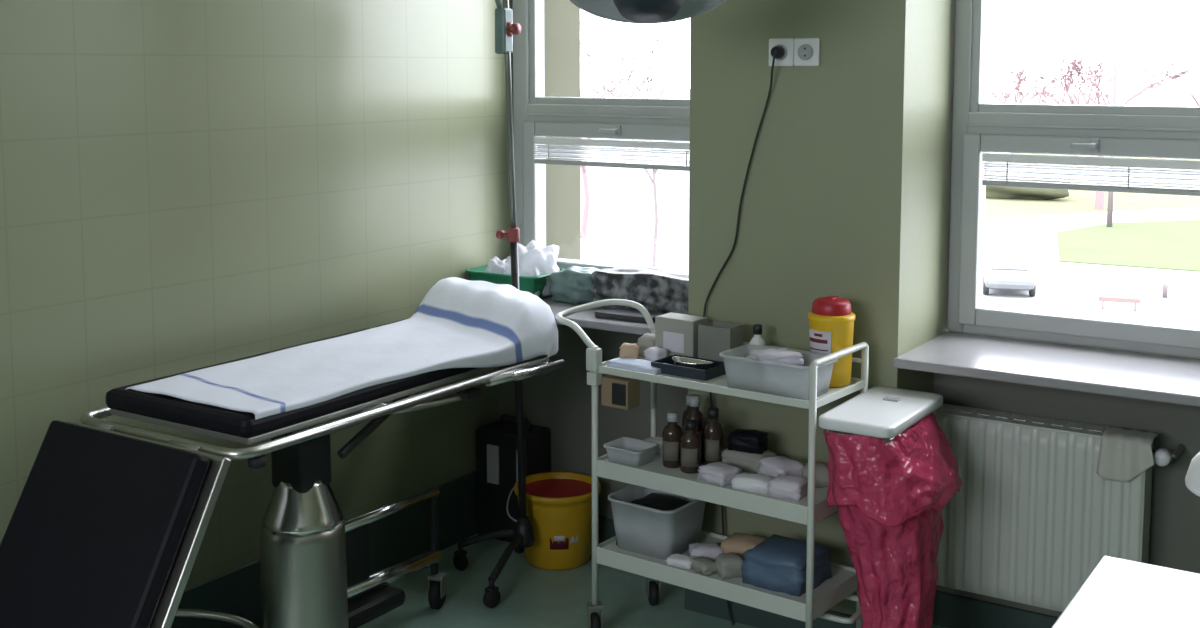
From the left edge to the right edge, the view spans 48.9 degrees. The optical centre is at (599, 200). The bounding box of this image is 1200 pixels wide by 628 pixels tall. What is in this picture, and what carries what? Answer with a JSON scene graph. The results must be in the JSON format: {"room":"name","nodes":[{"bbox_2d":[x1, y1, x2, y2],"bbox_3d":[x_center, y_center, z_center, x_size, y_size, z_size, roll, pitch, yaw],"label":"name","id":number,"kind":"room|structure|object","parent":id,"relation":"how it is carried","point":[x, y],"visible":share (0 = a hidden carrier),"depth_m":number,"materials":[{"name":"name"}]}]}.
{"room":"medical treatment room","nodes":[
{"label":"medical treatment room","id":0,"kind":"room"},
{"bbox_2d":[0,0,512,589],"bbox_3d":[-1.998,-0.134,2.254,0.200,3.050,6.100,4,7,33],"label":"wall","id":1,"kind":"structure","parent":0,"point":[186,185],"depth_m":3.63,"materials":[{"name":"green tile"}]},
{"bbox_2d":[171,470,476,627],"bbox_3d":[-1.963,1.289,2.256,0.012,0.220,5.900,4,7,33],"label":"baseboard","id":2,"kind":"structure","parent":1,"relation":"attached to","point":[402,535],"depth_m":4.22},
{"bbox_2d":[544,0,580,259],"bbox_3d":[-0.308,0.416,5.012,0.405,5.400,0.240,4,7,33],"label":"wall","id":3,"kind":"structure","parent":0,"point":[561,17],"depth_m":4.83,"materials":[{"name":"beige paint"}]},
{"bbox_2d":[358,533,945,627],"bbox_3d":[-0.012,1.580,1.072,5.000,0.120,6.400,4,7,33],"label":"floor","id":4,"kind":"structure","parent":0,"point":[532,596],"depth_m":4.04,"materials":[{"name":"tile"}]},
{"bbox_2d":[0,319,564,627],"bbox_3d":[-0.801,0.855,3.378,0.668,0.856,1.609,4,7,33],"label":"table","id":5,"kind":"object","parent":4,"relation":"on","point":[108,524],"visible":0.9,"depth_m":2.97,"materials":[{"name":"black metal"}]},
{"bbox_2d":[126,277,557,419],"bbox_3d":[-0.598,0.384,3.548,0.534,0.170,1.267,4,7,33],"label":"sheet","id":6,"kind":"object","parent":5,"relation":"on","point":[459,322],"visible":1,"depth_m":3.52,"materials":[{"name":"white fabric"}]},
{"bbox_2d":[453,0,533,607],"bbox_3d":[-0.300,0.050,4.085,0.272,2.315,0.443,-2,6,-21],"label":"stand","id":7,"kind":"object","parent":4,"relation":"on","point":[522,534],"visible":0.99,"depth_m":4.10,"materials":[{"name":"metal"}]},
{"bbox_2d":[476,414,548,541],"bbox_3d":[-0.303,0.950,4.565,0.218,0.427,0.151,4,7,33],"label":"equipment case","id":8,"kind":"object","parent":4,"relation":"on","point":[496,441],"visible":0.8,"depth_m":4.51,"materials":[{"name":"plastic"}]},
{"bbox_2d":[506,472,600,569],"bbox_3d":[-0.151,1.057,4.348,0.297,0.257,0.310,4,7,33],"label":"bucket","id":9,"kind":"object","parent":4,"relation":"on","point":[559,504],"visible":0.8,"depth_m":4.26,"materials":[{"name":"yellow plastic"}]},
{"bbox_2d":[554,536,564,540],"bbox_3d":[-0.131,1.084,4.238,0.034,0.017,0.004,0,6,-4],"label":"print","id":10,"kind":"object","parent":9,"relation":"attached to","point":[556,538],"depth_m":4.24},
{"bbox_2d":[556,299,868,627],"bbox_3d":[0.267,0.788,3.689,0.935,0.927,0.351,4,7,37],"label":"trolley","id":11,"kind":"object","parent":4,"relation":"on","point":[811,509],"visible":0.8,"depth_m":3.52,"materials":[{"name":"white metal"}]},
{"bbox_2d":[601,375,638,409],"bbox_3d":[0.055,0.533,3.687,0.092,0.082,0.067,4,7,37],"label":"box","id":12,"kind":"object","parent":11,"relation":"attached to","point":[618,392],"visible":0.9,"depth_m":3.66,"materials":[{"name":"brown cardboard"}]},
{"bbox_2d":[619,343,638,358],"bbox_3d":[0.083,0.431,3.754,0.056,0.052,0.041,1,6,8],"label":"packet","id":13,"kind":"object","parent":11,"relation":"on","point":[630,350],"visible":0.79,"depth_m":3.74,"materials":[{"name":"beige paper"}]},
{"bbox_2d":[603,437,658,466],"bbox_3d":[0.088,0.709,3.722,0.130,0.047,0.110,4,7,37],"label":"plastic tray","id":14,"kind":"object","parent":11,"relation":"on","point":[628,451],"visible":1,"depth_m":3.70,"materials":[{"name":"white plastic"}]},
{"bbox_2d":[606,357,670,374],"bbox_3d":[0.111,0.456,3.677,0.174,0.018,0.089,5,7,38],"label":"folded cloth","id":15,"kind":"object","parent":11,"relation":"on","point":[627,363],"visible":0.82,"depth_m":3.66,"materials":[{"name":"white fabric"}]},
{"bbox_2d":[636,333,654,356],"bbox_3d":[0.144,0.417,3.833,0.060,0.065,0.056,4,7,31],"label":"packet","id":16,"kind":"object","parent":11,"relation":"on","point":[647,340],"visible":0.53,"depth_m":3.81,"materials":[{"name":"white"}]},
{"bbox_2d":[644,438,662,454],"bbox_3d":[0.168,0.706,3.812,0.108,0.033,0.063,3,6,25],"label":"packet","id":17,"kind":"object","parent":11,"relation":"on","point":[660,442],"visible":0.22,"depth_m":3.79,"materials":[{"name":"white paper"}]},
{"bbox_2d":[644,346,667,360],"bbox_3d":[0.160,0.437,3.741,0.046,0.044,0.061,-4,7,-36],"label":"packet","id":18,"kind":"object","parent":11,"relation":"on","point":[654,353],"visible":0.78,"depth_m":3.72,"materials":[{"name":"white fabric"}]},
{"bbox_2d":[608,484,705,559],"bbox_3d":[0.167,0.909,3.765,0.230,0.147,0.225,4,7,37],"label":"plastic bin","id":19,"kind":"object","parent":11,"relation":"on","point":[648,531],"visible":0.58,"depth_m":3.69,"materials":[{"name":"white plastic"}]},
{"bbox_2d":[616,493,688,544],"bbox_3d":[0.167,0.911,3.765,0.179,0.129,0.179,4,7,37],"label":"bundle","id":20,"kind":"object","parent":19,"relation":"in","point":[653,500],"visible":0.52,"depth_m":3.74,"materials":[{"name":"plastic"}]},
{"bbox_2d":[662,411,682,467],"bbox_3d":[0.201,0.662,3.668,0.056,0.150,0.057,4,7,33],"label":"medicine bottle","id":21,"kind":"object","parent":11,"relation":"on","point":[672,432],"visible":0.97,"depth_m":3.65,"materials":[{"name":"brown glass"}]},
{"bbox_2d":[665,553,696,569],"bbox_3d":[0.224,0.984,3.615,0.077,0.026,0.058,3,6,25],"label":"packet","id":22,"kind":"object","parent":11,"relation":"on","point":[677,560],"visible":0.94,"depth_m":3.60,"materials":[{"name":"white fabric"}]},
{"bbox_2d":[655,312,707,357],"bbox_3d":[0.232,0.393,3.775,0.130,0.125,0.082,4,7,37],"label":"glove box","id":23,"kind":"object","parent":11,"relation":"on","point":[677,333],"visible":0.73,"depth_m":3.74,"materials":[{"name":"grey cardboard"}]},
{"bbox_2d":[682,395,689,432],"bbox_3d":[0.261,0.641,3.779,0.052,0.170,0.053,4,7,33],"label":"medicine bottle","id":24,"kind":"object","parent":11,"relation":"on","point":[687,396],"visible":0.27,"depth_m":3.77,"materials":[{"name":"brown glass"}]},
{"bbox_2d":[651,354,725,380],"bbox_3d":[0.248,0.456,3.626,0.180,0.028,0.120,4,7,37],"label":"tray","id":25,"kind":"object","parent":11,"relation":"on","point":[717,368],"visible":0.63,"depth_m":3.58,"materials":[{"name":"black plastic"}]},
{"bbox_2d":[672,356,713,369],"bbox_3d":[0.245,0.452,3.622,0.132,0.029,0.061,4,7,37],"label":"dish","id":26,"kind":"object","parent":25,"relation":"in","point":[678,360],"visible":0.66,"depth_m":3.62,"materials":[{"name":"silver metal"}]},
{"bbox_2d":[680,419,700,473],"bbox_3d":[0.249,0.672,3.621,0.058,0.140,0.059,4,7,33],"label":"medicine bottle","id":27,"kind":"object","parent":11,"relation":"on","point":[690,441],"visible":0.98,"depth_m":3.60,"materials":[{"name":"brown glass"}]},
{"bbox_2d":[684,394,703,463],"bbox_3d":[0.264,0.639,3.700,0.056,0.190,0.057,4,7,33],"label":"medicine bottle","id":28,"kind":"object","parent":11,"relation":"on","point":[694,413],"visible":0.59,"depth_m":3.68,"materials":[{"name":"brown glass"}]},
{"bbox_2d":[689,556,717,575],"bbox_3d":[0.283,0.986,3.577,0.058,0.030,0.082,-3,7,-30],"label":"packet","id":29,"kind":"object","parent":11,"relation":"on","point":[705,566],"visible":0.99,"depth_m":3.56,"materials":[{"name":"beige fabric"}]},
{"bbox_2d":[688,542,724,560],"bbox_3d":[0.296,0.972,3.667,0.096,0.039,0.068,0,6,-3],"label":"packet","id":30,"kind":"object","parent":11,"relation":"on","point":[708,550],"visible":0.8,"depth_m":3.64,"materials":[{"name":"white fabric"}]},
{"bbox_2d":[703,407,722,464],"bbox_3d":[0.313,0.656,3.659,0.054,0.165,0.055,4,7,33],"label":"medicine bottle","id":31,"kind":"object","parent":11,"relation":"on","point":[713,431],"visible":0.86,"depth_m":3.64,"materials":[{"name":"brown glass"}]},
{"bbox_2d":[597,436,840,524],"bbox_3d":[0.345,0.758,3.627,0.686,0.048,0.296,4,7,37],"label":"shelf","id":32,"kind":"object","parent":11,"relation":"attached to","point":[652,475],"depth_m":3.49,"materials":[{"name":"white metal"}]},
{"bbox_2d":[697,462,741,486],"bbox_3d":[0.324,0.729,3.546,0.083,0.042,0.098,-5,7,-38],"label":"packet","id":33,"kind":"object","parent":11,"relation":"on","point":[721,474],"visible":0.95,"depth_m":3.52,"materials":[{"name":"white fabric"}]},
{"bbox_2d":[698,320,743,361],"bbox_3d":[0.337,0.404,3.685,0.100,0.120,0.080,4,7,33],"label":"box","id":34,"kind":"object","parent":11,"relation":"on","point":[714,337],"visible":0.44,"depth_m":3.66,"materials":[{"name":"grey cardboard"}]},
{"bbox_2d":[597,530,855,621],"bbox_3d":[0.345,1.010,3.653,0.686,0.048,0.296,4,7,37],"label":"shelf","id":35,"kind":"object","parent":11,"relation":"attached to","point":[833,590],"depth_m":3.51,"materials":[{"name":"white metal"}]},
{"bbox_2d":[714,552,742,579],"bbox_3d":[0.351,0.977,3.550,0.077,0.054,0.068,-2,6,-15],"label":"packet","id":36,"kind":"object","parent":11,"relation":"on","point":[728,565],"visible":0.88,"depth_m":3.52,"materials":[{"name":"beige fabric"}]},
{"bbox_2d":[597,356,863,408],"bbox_3d":[0.345,0.476,3.599,0.686,0.021,0.296,4,7,37],"label":"shelf","id":37,"kind":"object","parent":11,"relation":"attached to","point":[719,385],"depth_m":3.47,"materials":[{"name":"white metal"}]},
{"bbox_2d":[720,532,766,559],"bbox_3d":[0.407,0.961,3.657,0.128,0.064,0.098,4,7,31],"label":"packet","id":38,"kind":"object","parent":11,"relation":"on","point":[739,543],"visible":0.56,"depth_m":3.63,"materials":[{"name":"beige fabric"}]},
{"bbox_2d":[722,447,776,473],"bbox_3d":[0.409,0.712,3.655,0.148,0.054,0.088,4,7,31],"label":"packet","id":39,"kind":"object","parent":11,"relation":"on","point":[748,462],"visible":0.55,"depth_m":3.62,"materials":[{"name":"beige fabric"}]},
{"bbox_2d":[728,429,767,453],"bbox_3d":[0.409,0.660,3.650,0.103,0.054,0.068,3,6,25],"label":"pouch","id":40,"kind":"object","parent":39,"relation":"on","point":[742,440],"visible":1,"depth_m":3.63,"materials":[{"name":"fabric"}]},
{"bbox_2d":[731,473,774,493],"bbox_3d":[0.404,0.740,3.474,0.108,0.035,0.068,2,6,20],"label":"packet","id":41,"kind":"object","parent":11,"relation":"on","point":[758,483],"visible":0.84,"depth_m":3.45,"materials":[{"name":"white fabric"}]},
{"bbox_2d":[750,324,764,345],"bbox_3d":[0.436,0.404,3.654,0.044,0.126,0.044,4,7,33],"label":"spray bottle","id":42,"kind":"object","parent":11,"relation":"on","point":[757,339],"visible":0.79,"depth_m":3.64,"materials":[{"name":"white plastic"}]},
{"bbox_2d":[719,344,837,399],"bbox_3d":[0.463,0.446,3.431,0.281,0.090,0.169,4,7,37],"label":"plastic basin","id":43,"kind":"object","parent":11,"relation":"on","point":[780,379],"visible":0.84,"depth_m":3.38,"materials":[{"name":"white plastic"}]},
{"bbox_3d":[0.419,0.443,3.465,0.110,0.076,0.107,2,6,20],"label":"pack","id":44,"kind":"object","parent":43,"relation":"in","visible":0},
{"bbox_2d":[751,347,803,364],"bbox_3d":[0.456,0.401,3.417,0.122,0.036,0.082,-2,6,-14],"label":"pack","id":45,"kind":"object","parent":44,"relation":"on","point":[785,355],"visible":0.93,"depth_m":3.39},
{"bbox_2d":[756,456,804,476],"bbox_3d":[0.487,0.720,3.547,0.088,0.059,0.108,-3,7,-30],"label":"packet","id":46,"kind":"object","parent":11,"relation":"on","point":[782,465],"visible":0.66,"depth_m":3.52,"materials":[{"name":"white fabric"}]},
{"bbox_2d":[741,534,831,596],"bbox_3d":[0.496,0.958,3.508,0.182,0.100,0.182,4,7,37],"label":"package","id":47,"kind":"object","parent":11,"relation":"on","point":[778,563],"visible":0.9,"depth_m":3.46},
{"bbox_2d":[767,474,807,500],"bbox_3d":[0.490,0.739,3.427,0.093,0.046,0.083,3,7,28],"label":"packet","id":48,"kind":"object","parent":11,"relation":"on","point":[791,487],"visible":0.94,"depth_m":3.40,"materials":[{"name":"white fabric"}]},
{"bbox_2d":[801,462,828,487],"bbox_3d":[0.578,0.726,3.517,0.088,0.054,0.078,0,6,-3],"label":"packet","id":49,"kind":"object","parent":11,"relation":"on","point":[821,468],"visible":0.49,"depth_m":3.48,"materials":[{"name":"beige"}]},
{"bbox_2d":[808,295,854,387],"bbox_3d":[0.611,0.367,3.488,0.124,0.233,0.124,4,7,37],"label":"sharps container","id":50,"kind":"object","parent":11,"relation":"on","point":[831,318],"visible":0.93,"depth_m":3.44,"materials":[{"name":"yellow plastic"}]},
{"bbox_2d":[810,337,826,343],"bbox_3d":[0.569,0.365,3.450,0.008,0.010,0.058,-5,8,-42],"label":"print","id":51,"kind":"object","parent":50,"relation":"on","point":[813,340],"depth_m":3.44},
{"bbox_2d":[818,386,942,623],"bbox_3d":[0.681,0.894,3.426,0.288,0.768,0.405,4,7,33],"label":"stand","id":52,"kind":"object","parent":4,"relation":"on","point":[882,413],"visible":0.68,"depth_m":3.31,"materials":[{"name":"white plastic"}]},
{"bbox_2d":[825,412,963,627],"bbox_3d":[0.755,0.911,3.377,0.296,0.727,0.446,4,7,37],"label":"bag","id":53,"kind":"object","parent":52,"relation":"hanging from","point":[893,497],"visible":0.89,"depth_m":3.24,"materials":[{"name":"pink plastic"}]},
{"bbox_2d":[1052,556,1199,627],"bbox_3d":[1.190,1.091,1.731,1.253,0.720,0.992,4,7,33],"label":"table","id":54,"kind":"object","parent":4,"relation":"on","point":[1118,593],"visible":1,"depth_m":2.25,"materials":[{"name":"laminate"}]},
{"bbox_2d":[1185,452,1199,496],"bbox_3d":[1.109,0.530,2.162,0.282,0.309,0.146,2,6,23],"label":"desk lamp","id":55,"kind":"object","parent":54,"relation":"on","point":[1192,479],"visible":1,"depth_m":2.18,"materials":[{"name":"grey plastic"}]},
{"bbox_2d":[688,0,955,614],"bbox_3d":[0.693,-0.300,3.897,0.642,3.050,0.600,4,7,33],"label":"wall","id":56,"kind":"structure","parent":0,"point":[847,194],"depth_m":3.67,"materials":[{"name":"green paint"}]},
{"bbox_2d":[512,0,689,268],"bbox_3d":[0.085,-0.676,4.369,0.918,1.998,0.141,4,7,33],"label":"window","id":57,"kind":"structure","parent":56,"relation":"in","point":[534,114],"depth_m":4.58,"materials":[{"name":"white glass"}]},
{"bbox_2d":[534,137,689,170],"bbox_3d":[0.060,-0.156,4.380,0.675,0.090,0.030,4,7,33],"label":"window blind","id":58,"kind":"object","parent":57,"relation":"attached to","point":[556,150],"visible":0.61,"depth_m":4.38,"materials":[{"name":"white plastic"}]},
{"bbox_2d":[703,46,784,624],"bbox_3d":[0.403,0.409,3.773,0.249,1.692,0.043,5,8,41],"label":"power cord","id":59,"kind":"object","parent":56,"relation":"attached to","point":[778,52],"visible":0.78,"depth_m":3.73,"materials":[{"name":"plastic"}]},
{"bbox_2d":[769,38,819,65],"bbox_3d":[0.530,-0.408,3.620,0.152,0.076,0.020,4,7,33],"label":"wall socket","id":60,"kind":"object","parent":56,"relation":"attached to","point":[798,51],"visible":0.95,"depth_m":3.61,"materials":[{"name":"white plastic"}]},
{"bbox_2d":[775,44,786,59],"bbox_3d":[0.496,-0.410,3.638,0.044,0.044,0.008,4,7,33],"label":"plug","id":61,"kind":"object","parent":60,"relation":"on","point":[784,46],"depth_m":3.63,"materials":[{"name":"grey plastic"}]},
{"bbox_2d":[798,44,812,59],"bbox_3d":[0.560,-0.406,3.596,0.044,0.044,0.008,4,7,33],"label":"electrical outlet","id":62,"kind":"object","parent":60,"relation":"on","point":[805,51],"depth_m":3.59,"materials":[{"name":"grey plastic"}]},
{"bbox_2d":[498,324,1199,616],"bbox_3d":[0.668,0.787,4.203,2.660,0.824,0.300,4,7,33],"label":"wall","id":63,"kind":"structure","parent":0,"point":[1174,541],"depth_m":3.76,"materials":[{"name":"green paint"}]},
{"bbox_2d":[542,297,654,334],"bbox_3d":[-0.032,0.350,4.298,0.934,0.026,0.450,4,7,33],"label":"windowsill","id":64,"kind":"structure","parent":63,"relation":"on","point":[584,319],"depth_m":4.03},
{"bbox_2d":[466,265,562,299],"bbox_3d":[-0.283,0.276,4.478,0.304,0.087,0.219,4,7,33],"label":"basin","id":65,"kind":"object","parent":64,"relation":"on","point":[532,285],"visible":0.36,"depth_m":4.38,"materials":[{"name":"plastic"}]},
{"bbox_2d":[484,256,505,273],"bbox_3d":[-0.350,0.249,4.505,0.083,0.122,0.112,4,7,33],"label":"clear bag","id":66,"kind":"object","parent":65,"relation":"in","point":[495,265],"visible":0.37,"depth_m":4.48,"materials":[{"name":"plastic"}]},
{"bbox_2d":[503,240,559,296],"bbox_3d":[-0.229,0.226,4.440,0.200,0.181,0.174,4,7,33],"label":"clear bag","id":67,"kind":"object","parent":65,"relation":"in","point":[533,261],"visible":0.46,"depth_m":4.38,"materials":[{"name":"plastic"}]},
{"bbox_2d":[549,266,599,303],"bbox_3d":[-0.067,0.273,4.372,0.192,0.111,0.169,4,7,33],"label":"bag","id":68,"kind":"object","parent":64,"relation":"on","point":[573,284],"visible":0.7,"depth_m":4.31,"materials":[{"name":"green plastic"}]},
{"bbox_2d":[595,307,664,322],"bbox_3d":[0.092,0.352,4.061,0.200,0.018,0.090,3,7,30],"label":"folder","id":69,"kind":"object","parent":64,"relation":"on","point":[608,313],"visible":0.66,"depth_m":4.04,"materials":[{"name":"plastic"}]},
{"bbox_2d":[591,265,688,314],"bbox_3d":[0.179,0.280,4.209,0.428,0.132,0.204,4,7,33],"label":"bundle","id":70,"kind":"object","parent":64,"relation":"on","point":[665,290],"visible":0.62,"depth_m":4.14,"materials":[{"name":"grey fabric"}]},
{"bbox_2d":[893,331,1199,406],"bbox_3d":[1.269,0.436,3.457,0.880,0.026,0.450,4,7,33],"label":"windowsill","id":71,"kind":"structure","parent":63,"relation":"on","point":[1120,373],"depth_m":3.42,"materials":[{"name":"white stone"}]},
{"bbox_2d":[934,404,1184,611],"bbox_3d":[1.222,0.839,3.573,0.628,0.498,0.158,4,7,33],"label":"radiator","id":72,"kind":"object","parent":63,"relation":"attached to","point":[1032,516],"visible":0.74,"depth_m":3.52,"materials":[{"name":"white metal"}]},
{"bbox_2d":[935,404,1142,437],"bbox_3d":[1.182,0.595,3.549,0.560,0.008,0.104,4,7,33],"label":"grille","id":73,"kind":"object","parent":72,"relation":"attached to","point":[953,414],"depth_m":3.56,"materials":[{"name":"white metal"}]},
{"bbox_2d":[1096,427,1157,481],"bbox_3d":[1.365,0.659,3.405,0.140,0.119,0.101,4,7,33],"label":"rag","id":74,"kind":"object","parent":72,"relation":"on","point":[1124,454],"visible":1,"depth_m":3.38,"materials":[{"name":"white fabric"}]},
{"bbox_2d":[580,88,1199,325],"bbox_3d":[72.733,-12.888,208.717,420.000,0.500,417.000,4,7,33],"label":"ground","id":75,"kind":"structure","parent":0,"point":[621,217],"depth_m":62.02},
{"bbox_2d":[580,43,677,237],"bbox_3d":[-0.077,-2.677,60.288,5.798,9.219,7.821,-2,6,-20],"label":"bare tree","id":76,"kind":"object","parent":75,"relation":"on","point":[583,168],"visible":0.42,"depth_m":60.14,"materials":[{"name":"plant"}]},
{"bbox_2d":[580,17,689,266],"bbox_3d":[2.659,-3.070,50.242,7.143,12.006,10.301,-1,6,-9],"label":"bare tree","id":77,"kind":"object","parent":75,"relation":"on","point":[653,181],"visible":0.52,"depth_m":51.41,"materials":[{"name":"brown plant"}]},
{"bbox_2d":[983,247,1035,296],"bbox_3d":[14.755,2.496,47.736,1.760,1.415,4.000,2,6,15],"label":"car","id":78,"kind":"object","parent":75,"relation":"on","point":[1004,268],"visible":0.91,"depth_m":46.61,"materials":[{"name":"paint"}]},
{"bbox_2d":[1098,296,1139,310],"bbox_3d":[17.230,3.410,43.816,1.300,0.400,0.240,2,6,21],"label":"barrier","id":79,"kind":"object","parent":75,"relation":"on","point":[1106,299],"visible":1,"depth_m":43.78,"materials":[{"name":"red paint"}]},
{"bbox_2d":[1162,283,1167,297],"bbox_3d":[19.740,3.117,46.103,0.180,0.520,0.180,4,7,33],"label":"bollard","id":80,"kind":"object","parent":75,"relation":"on","point":[1165,285],"visible":1,"depth_m":46.04,"materials":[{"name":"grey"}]},
{"bbox_2d":[985,153,1199,216],"bbox_3d":[54.615,-1.802,96.906,68.000,0.040,85.200,4,7,33],"label":"ground","id":81,"kind":"structure","parent":0,"point":[1078,201],"depth_m":78.09,"materials":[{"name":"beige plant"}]},
{"bbox_2d":[985,65,1069,162],"bbox_3d":[31.432,-6.280,100.716,8.451,8.220,7.628,4,7,33],"label":"bare tree","id":82,"kind":"object","parent":81,"relation":"on","point":[1017,76],"visible":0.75,"depth_m":99.08,"materials":[{"name":"plant"}]},
{"bbox_2d":[985,161,1070,199],"bbox_3d":[25.119,-1.304,81.023,7.769,2.259,3.446,4,7,33],"label":"hedge","id":83,"kind":"object","parent":81,"relation":"on","point":[992,192],"visible":0.26,"depth_m":79.36,"materials":[{"name":"green plant"}]},
{"bbox_2d":[1013,66,1095,167],"bbox_3d":[36.004,-6.708,104.855,5.938,8.206,7.640,4,7,33],"label":"bare tree","id":84,"kind":"object","parent":81,"relation":"on","point":[1064,93],"visible":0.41,"depth_m":104.65,"materials":[{"name":"plant"}]},
{"bbox_2d":[1028,39,1191,209],"bbox_3d":[28.994,-4.285,74.110,7.847,9.613,7.603,-4,7,-32],"label":"bare tree","id":85,"kind":"object","parent":81,"relation":"on","point":[1099,200],"visible":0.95,"depth_m":74.19,"materials":[{"name":"plant"}]},
{"bbox_2d":[1135,38,1199,105],"bbox_3d":[41.493,-6.034,89.361,9.828,10.015,10.895,4,7,33],"label":"bare tree","id":86,"kind":"object","parent":81,"relation":"on","point":[1196,53],"visible":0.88,"depth_m":89.93,"materials":[{"name":"plant"}]},
{"bbox_2d":[1057,220,1199,271],"bbox_3d":[32.821,2.215,57.307,25.200,0.050,19.700,4,7,33],"label":"ground","id":87,"kind":"structure","parent":0,"point":[1168,245],"depth_m":59.55,"materials":[{"name":"green plant"}]},
{"bbox_2d":[1107,32,1127,226],"bbox_3d":[25.672,-3.494,65.529,0.652,9.749,0.266,4,7,33],"label":"pole","id":88,"kind":"object","parent":87,"relation":"on","point":[1110,194],"visible":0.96,"depth_m":65.41,"materials":[{"name":"grey metal"}]},
{"bbox_3d":[-0.012,-1.574,0.752,5.000,0.120,6.400,4,7,33],"label":"ceiling","id":89,"kind":"structure","parent":0,"visible":0},
{"bbox_2d":[569,0,724,23],"bbox_3d":[0.264,-1.038,2.667,0.375,1.334,0.840,-5,8,-42],"label":"lamp","id":90,"kind":"object","parent":89,"relation":"hanging from","point":[626,11],"visible":1,"depth_m":2.98,"materials":[{"name":"grey plastic"}]},
{"bbox_3d":[2.683,-0.170,2.611,2.340,3.050,0.600,4,7,33],"label":"wall","id":91,"kind":"structure","parent":0,"visible":0},
{"bbox_2d":[598,516,1058,627],"bbox_3d":[0.590,1.179,3.927,2.448,0.100,0.312,4,7,33],"label":"baseboard","id":92,"kind":"structure","parent":91,"relation":"attached to","point":[949,610],"depth_m":3.81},
{"bbox_2d":[947,0,1199,358],"bbox_3d":[1.384,-0.591,3.529,0.870,1.998,0.141,4,7,33],"label":"window","id":93,"kind":"structure","parent":91,"relation":"in","point":[980,127],"depth_m":3.69,"materials":[{"name":"white plastic"}]},
{"bbox_2d":[982,153,1199,195],"bbox_3d":[1.361,-0.071,3.539,0.672,0.090,0.030,4,7,33],"label":"window blind","id":94,"kind":"object","parent":93,"relation":"attached to","point":[1016,170],"visible":1,"depth_m":3.55,"materials":[{"name":"white plastic"}]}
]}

